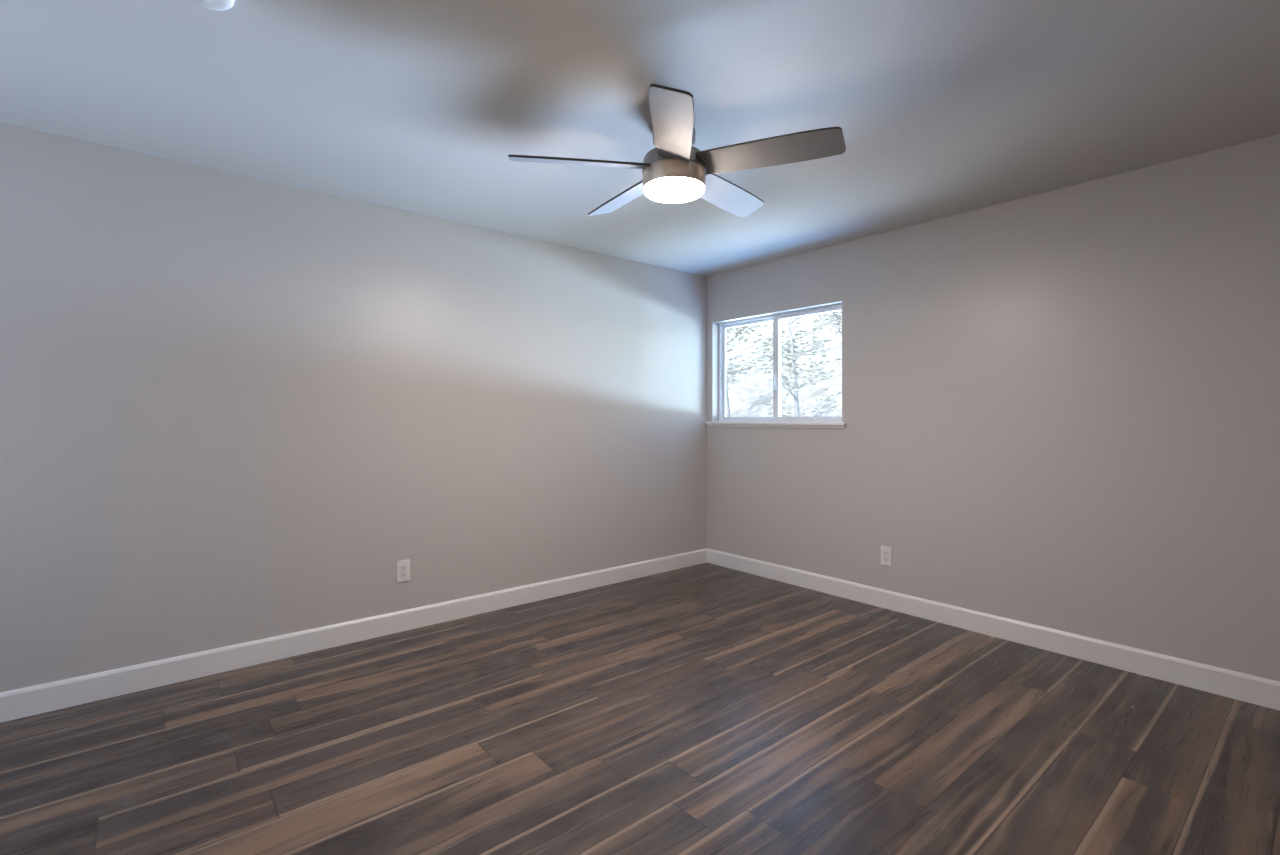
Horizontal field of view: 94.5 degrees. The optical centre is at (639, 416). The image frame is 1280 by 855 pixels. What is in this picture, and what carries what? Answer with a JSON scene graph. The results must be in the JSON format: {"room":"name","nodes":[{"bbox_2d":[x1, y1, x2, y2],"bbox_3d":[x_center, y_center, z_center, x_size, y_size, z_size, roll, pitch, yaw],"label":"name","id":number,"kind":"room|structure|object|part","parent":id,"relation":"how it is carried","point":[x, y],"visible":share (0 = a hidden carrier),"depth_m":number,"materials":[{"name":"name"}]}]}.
{"room":"empty bedroom","nodes":[
{"label":"empty bedroom","id":0,"kind":"room"},
{"bbox_2d":[0,122,706,692],"bbox_3d":[-1.505,0.020,3.421,5.580,2.440,0.140,0,0,-40],"label":"wall","id":1,"kind":"structure","parent":0,"point":[232,405],"depth_m":3.07,"materials":[{"name":"beige paint"}]},
{"bbox_2d":[0,548,706,722],"bbox_3d":[-1.461,1.181,3.358,5.286,0.118,0.014,0,0,-40],"label":"baseboard","id":2,"kind":"structure","parent":1,"relation":"attached to","point":[56,695],"depth_m":3.07,"materials":[{"name":"white paint"}]},
{"bbox_2d":[397,559,409,582],"bbox_3d":[-1.373,0.894,3.434,0.076,0.124,0.010,0,0,-40],"label":"wall outlet","id":3,"kind":"object","parent":1,"relation":"attached to","point":[403,567],"visible":1,"depth_m":3.43,"materials":[{"name":"white plastic"}]},
{"bbox_2d":[400,565,406,576],"bbox_3d":[-1.371,0.894,3.433,0.035,0.068,0.005,0,0,-40],"label":"receptacle","id":4,"kind":"object","parent":3,"relation":"attached to","point":[403,568],"depth_m":3.43,"materials":[{"name":"white plastic"}]},
{"bbox_2d":[0,563,1279,854],"bbox_3d":[0.063,1.300,1.546,5.580,0.120,5.030,0,0,-40],"label":"floor","id":5,"kind":"structure","parent":0,"point":[704,708],"depth_m":2.19,"materials":[{"name":"laminate"}]},
{"bbox_2d":[0,0,1279,276],"bbox_3d":[0.063,-1.275,1.546,5.580,0.150,5.030,0,0,-40],"label":"ceiling","id":6,"kind":"structure","parent":0,"point":[942,108],"depth_m":2.22,"materials":[{"name":"paint"}]},
{"bbox_2d":[191,0,236,10],"bbox_3d":[-1.203,-1.179,1.643,0.142,0.043,0.142,0,0,-40],"label":"smoke detector","id":7,"kind":"object","parent":6,"relation":"attached to","point":[218,5],"visible":1,"depth_m":1.67,"materials":[{"name":"white plastic"}]},
{"bbox_2d":[508,84,845,217],"bbox_3d":[0.140,-1.067,2.525,1.297,0.265,1.298,0,0,-40],"label":"ceiling fan","id":8,"kind":"object","parent":6,"relation":"hanging from","point":[674,171],"visible":1,"depth_m":2.36,"materials":[{"name":"silver metal"}]},
{"bbox_3d":[-0.227,-1.034,2.404,0.600,0.065,0.148,0,0,-12],"label":"blade","id":9,"kind":"part","parent":8,"relation":"part of","materials":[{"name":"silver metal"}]},
{"bbox_3d":[-0.059,-1.050,2.809,0.148,0.054,0.600,0,0,-32],"label":"blade","id":10,"kind":"part","parent":8,"relation":"part of","materials":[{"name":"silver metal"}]},
{"bbox_3d":[0.117,-1.022,2.109,0.148,0.083,0.600,0,0,5],"label":"blade","id":11,"kind":"part","parent":8,"relation":"part of","materials":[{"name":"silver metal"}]},
{"bbox_3d":[0.387,-1.047,2.778,0.148,0.053,0.600,0,0,40],"label":"blade","id":12,"kind":"part","parent":8,"relation":"part of","materials":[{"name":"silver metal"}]},
{"bbox_3d":[0.496,-1.045,2.345,0.600,0.053,0.148,0,0,23],"label":"blade","id":13,"kind":"part","parent":8,"relation":"part of","materials":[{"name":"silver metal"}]},
{"bbox_2d":[707,134,1279,681],"bbox_3d":[2.195,0.020,3.237,0.140,2.440,4.890,0,0,-40],"label":"wall","id":14,"kind":"structure","parent":0,"point":[1061,407],"depth_m":3.14,"materials":[{"name":"beige paint"}]},
{"bbox_2d":[705,421,845,428],"bbox_3d":[1.015,0.059,4.577,0.109,0.042,1.311,0,0,-40],"label":"trim","id":15,"kind":"structure","parent":14,"relation":"attached to","point":[837,425],"depth_m":4.45,"materials":[{"name":"white paint"}]},
{"bbox_2d":[719,304,841,421],"bbox_3d":[1.075,-0.380,4.610,0.087,0.840,1.215,0,0,-40],"label":"window","id":16,"kind":"structure","parent":14,"relation":"in","point":[776,318],"depth_m":4.62,"materials":[{"name":"white plastic"}]},
{"bbox_3d":[0.907,-0.380,4.850,0.022,0.804,0.596,0,0,-40],"label":"sash","id":17,"kind":"part","parent":16,"relation":"part of","materials":[{"name":"clear glass"}]},
{"bbox_3d":[1.250,-0.380,4.400,0.022,0.804,0.631,0,0,-40],"label":"sash","id":18,"kind":"part","parent":16,"relation":"part of","materials":[{"name":"clear glass"}]},
{"bbox_2d":[881,546,891,566],"bbox_3d":[1.595,0.901,3.837,0.010,0.124,0.076,0,0,-40],"label":"wall outlet","id":19,"kind":"object","parent":14,"relation":"attached to","point":[886,552],"visible":1,"depth_m":3.83,"materials":[{"name":"white plastic"}]},
{"bbox_2d":[883,550,888,561],"bbox_3d":[1.594,0.901,3.836,0.005,0.068,0.035,0,0,-40],"label":"receptacle","id":20,"kind":"object","parent":19,"relation":"attached to","point":[885,552],"depth_m":3.83,"materials":[{"name":"white plastic"}]},
{"bbox_2d":[706,548,1279,710],"bbox_3d":[2.087,1.181,3.246,0.014,0.118,4.736,0,0,-40],"label":"baseboard","id":21,"kind":"structure","parent":14,"relation":"attached to","point":[1244,687],"depth_m":3.17,"materials":[{"name":"white paint"}]},
{"label":"outside","id":22,"kind":"structure","parent":0,"visible":0},
{"bbox_2d":[726,311,841,416],"bbox_3d":[7.927,-4.688,33.376,26.000,15.832,42.000,0,0,-40],"label":"hillside","id":23,"kind":"structure","parent":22,"point":[742,403],"depth_m":29.70,"materials":[{"name":"white snow"}]},
{"bbox_2d":[726,322,769,416],"bbox_3d":[3.675,-2.021,24.992,5.031,6.813,4.075,0,0,-24],"label":"tree","id":24,"kind":"object","parent":23,"relation":"on","point":[742,327],"visible":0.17,"depth_m":24.89,"materials":[{"name":"grey plant"}]},
{"bbox_2d":[742,310,841,415],"bbox_3d":[5.028,-0.993,19.743,4.737,6.828,3.619,0,0,-40],"label":"tree","id":25,"kind":"object","parent":23,"relation":"on","point":[793,380],"visible":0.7,"depth_m":19.92,"materials":[{"name":"grey plant"}]},
{"bbox_2d":[813,311,841,338],"bbox_3d":[9.351,-4.135,25.353,4.013,5.966,4.516,0,0,11],"label":"tree","id":26,"kind":"object","parent":23,"relation":"on","point":[835,314],"visible":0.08,"depth_m":25.18,"materials":[{"name":"grey plant"}]}
]}

